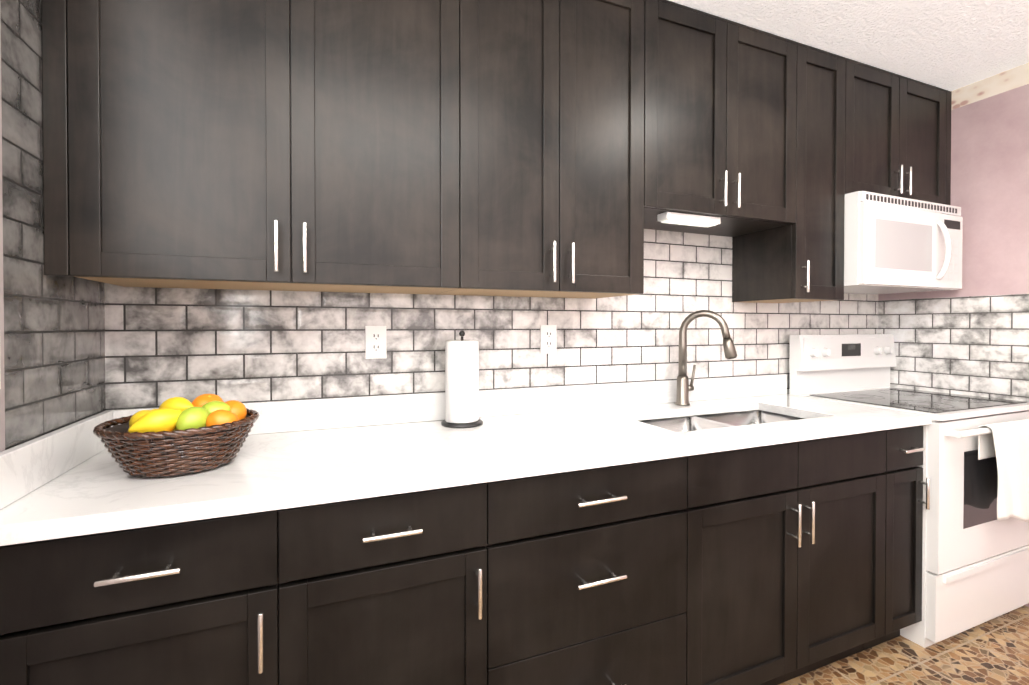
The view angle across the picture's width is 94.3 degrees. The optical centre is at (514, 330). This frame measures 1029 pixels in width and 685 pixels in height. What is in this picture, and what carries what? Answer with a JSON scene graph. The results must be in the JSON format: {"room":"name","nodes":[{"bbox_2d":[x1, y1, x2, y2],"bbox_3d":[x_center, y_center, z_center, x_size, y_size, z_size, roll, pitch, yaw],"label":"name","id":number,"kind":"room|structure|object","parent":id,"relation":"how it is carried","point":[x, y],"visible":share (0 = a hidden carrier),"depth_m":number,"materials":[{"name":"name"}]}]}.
{"room":"kitchen","nodes":[
{"label":"kitchen","id":0,"kind":"room"},
{"bbox_2d":[0,0,105,451],"bbox_3d":[-0.497,0.044,-0.291,0.001,2.430,3.600,0,1,-22],"label":"wall","id":1,"kind":"structure","parent":0,"point":[52,353],"depth_m":1.02,"materials":[{"name":"tile"}]},
{"bbox_2d":[104,229,877,409],"bbox_3d":[0.439,0.020,2.038,3.500,2.430,0.001,0,1,-22],"label":"wall","id":2,"kind":"structure","parent":0,"point":[162,345],"depth_m":1.74,"materials":[{"name":"tile"}]},
{"bbox_2d":[41,0,459,294],"bbox_3d":[-0.663,-0.656,1.379,0.960,1.056,0.365,0,1,-22],"label":"upper cabinet","id":3,"kind":"object","parent":2,"relation":"attached to","point":[293,145],"visible":1,"depth_m":1.23,"materials":[{"name":"brown wood"}]},
{"bbox_2d":[365,326,386,358],"bbox_3d":[-0.481,0.039,1.657,0.070,0.114,0.007,0,1,-22],"label":"electrical outlet","id":4,"kind":"object","parent":2,"relation":"attached to","point":[375,342],"visible":1,"depth_m":1.65,"materials":[{"name":"white plastic"}]},
{"bbox_2d":[436,0,643,298],"bbox_3d":[0.092,-0.659,1.689,0.670,1.056,0.365,0,1,-22],"label":"upper cabinet","id":5,"kind":"object","parent":2,"relation":"attached to","point":[551,148],"visible":1,"depth_m":1.54,"materials":[{"name":"brown wood"}]},
{"bbox_2d":[540,325,556,353],"bbox_3d":[0.137,0.033,1.910,0.070,0.114,0.007,0,1,-22],"label":"electrical outlet","id":6,"kind":"object","parent":2,"relation":"attached to","point":[548,339],"visible":1,"depth_m":1.91,"materials":[{"name":"white plastic"}]},
{"bbox_2d":[644,0,796,236],"bbox_3d":[0.755,-0.817,1.959,0.761,0.746,0.365,0,1,-22],"label":"upper cabinet","id":7,"kind":"object","parent":2,"relation":"attached to","point":[720,117],"visible":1,"depth_m":1.81,"materials":[{"name":"brown wood"}]},
{"bbox_2d":[657,212,719,226],"bbox_3d":[0.672,-0.426,1.835,0.260,0.031,0.055,0,1,-22],"label":"under-cabinet light","id":8,"kind":"object","parent":7,"relation":"attached to","point":[686,219],"visible":1,"depth_m":1.81,"materials":[{"name":"white plastic"}]},
{"bbox_2d":[732,42,845,302],"bbox_3d":[1.248,-0.664,2.163,0.303,1.056,0.365,0,1,-22],"label":"upper cabinet","id":9,"kind":"object","parent":2,"relation":"attached to","point":[801,259],"visible":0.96,"depth_m":2.05,"materials":[{"name":"brown wood"}]},
{"bbox_2d":[845,58,951,204],"bbox_3d":[1.758,-0.900,2.369,0.796,0.588,0.365,0,1,-22],"label":"upper cabinet","id":10,"kind":"object","parent":2,"relation":"attached to","point":[897,135],"visible":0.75,"depth_m":2.21,"materials":[{"name":"brown wood"}]},
{"bbox_2d":[844,191,962,294],"bbox_3d":[1.757,-0.400,2.323,0.746,0.401,0.456,0,1,-22],"label":"microwave","id":11,"kind":"object","parent":10,"relation":"attached to","point":[894,244],"visible":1,"depth_m":2.13,"materials":[{"name":"white plastic"}]},
{"bbox_2d":[669,0,1028,90],"bbox_3d":[1.122,-1.178,0.361,3.500,0.001,3.600,0,1,-22],"label":"ceiling","id":12,"kind":"structure","parent":0,"point":[950,45],"depth_m":1.90,"materials":[{"name":"white paint"}]},
{"bbox_2d":[778,605,1028,684],"bbox_3d":[1.122,1.252,0.385,3.500,0.001,3.600,0,1,-22],"label":"floor","id":13,"kind":"structure","parent":0,"point":[994,651],"depth_m":1.79,"materials":[{"name":"stone"}]},
{"bbox_2d":[0,510,278,684],"bbox_3d":[-0.817,0.805,1.181,0.458,0.878,0.643,0,1,-22],"label":"base cabinet","id":14,"kind":"object","parent":13,"relation":"on","point":[196,602],"visible":0.79,"depth_m":0.92,"materials":[{"name":"brown wood"}]},
{"bbox_2d":[278,483,486,684],"bbox_3d":[-0.389,0.803,1.356,0.464,0.878,0.643,0,1,-22],"label":"base cabinet","id":15,"kind":"object","parent":13,"relation":"on","point":[387,590],"visible":0.9,"depth_m":1.09,"materials":[{"name":"brown wood"}]},
{"bbox_2d":[485,456,686,684],"bbox_3d":[0.115,0.801,1.563,0.624,0.878,0.643,0,1,-22],"label":"base cabinet","id":16,"kind":"object","parent":13,"relation":"on","point":[586,576],"visible":0.79,"depth_m":1.29,"materials":[{"name":"brown wood"}]},
{"bbox_2d":[682,416,885,684],"bbox_3d":[0.837,0.798,1.859,0.935,0.878,0.643,0,1,-22],"label":"base cabinet","id":17,"kind":"object","parent":13,"relation":"on","point":[785,562],"visible":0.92,"depth_m":1.57,"materials":[{"name":"brown wood"}]},
{"bbox_2d":[0,374,931,545],"bbox_3d":[0.213,0.293,1.604,2.743,0.135,0.632,0,1,-22],"label":"countertop","id":18,"kind":"structure","parent":17,"relation":"on","point":[73,480],"depth_m":1.32,"materials":[{"name":"white stone"}]},
{"bbox_2d":[93,394,258,477],"bbox_3d":[-0.810,0.246,1.167,0.330,0.163,0.330,0,1,-22],"label":"fruit basket","id":19,"kind":"object","parent":18,"relation":"on","point":[174,436],"visible":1,"depth_m":1.08,"materials":[{"name":"wicker"}]},
{"bbox_2d":[441,330,482,427],"bbox_3d":[-0.182,0.161,1.664,0.144,0.326,0.144,0,1,-22],"label":"paper towel roll","id":20,"kind":"object","parent":18,"relation":"on","point":[462,383],"visible":1,"depth_m":1.61,"materials":[{"name":"white paper"}]},
{"bbox_2d":[675,310,736,405],"bbox_3d":[0.807,0.115,2.023,0.171,0.410,0.208,0,1,-22],"label":"faucet","id":21,"kind":"object","parent":18,"relation":"on","point":[684,387],"visible":1,"depth_m":2.05,"materials":[{"name":"silver metal"}]},
{"bbox_2d":[640,410,803,431],"bbox_3d":[0.809,0.454,1.840,0.790,0.190,0.389,0,1,-22],"label":"sink","id":22,"kind":"object","parent":18,"relation":"in","point":[703,422],"visible":0.06,"depth_m":2.01,"materials":[{"name":"silver metal"}]},
{"bbox_2d":[863,426,929,649],"bbox_3d":[1.377,0.796,2.080,0.229,0.878,0.643,0,1,-22],"label":"base cabinet","id":23,"kind":"object","parent":13,"relation":"on","point":[903,473],"visible":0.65,"depth_m":1.82,"materials":[{"name":"brown wood"}]},
{"bbox_2d":[789,334,1028,647],"bbox_3d":[1.850,0.627,2.221,0.740,1.212,0.682,0,1,-22],"label":"stove","id":24,"kind":"object","parent":13,"relation":"on","point":[975,562],"visible":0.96,"depth_m":1.95,"materials":[{"name":"white metal"}]},
{"bbox_2d":[978,419,1028,521],"bbox_3d":[2.049,0.568,1.939,0.473,0.405,0.060,0,1,-22],"label":"hanging towel","id":25,"kind":"object","parent":24,"relation":"hanging from","point":[1006,444],"visible":1,"depth_m":1.89,"materials":[{"name":"white fabric"}]},
{"bbox_2d":[878,62,1028,606],"bbox_3d":[2.741,0.030,1.036,0.001,2.430,3.600,0,1,-22],"label":"wall","id":26,"kind":"structure","parent":0,"point":[970,337],"depth_m":2.27,"materials":[{"name":"paint"}]}
]}

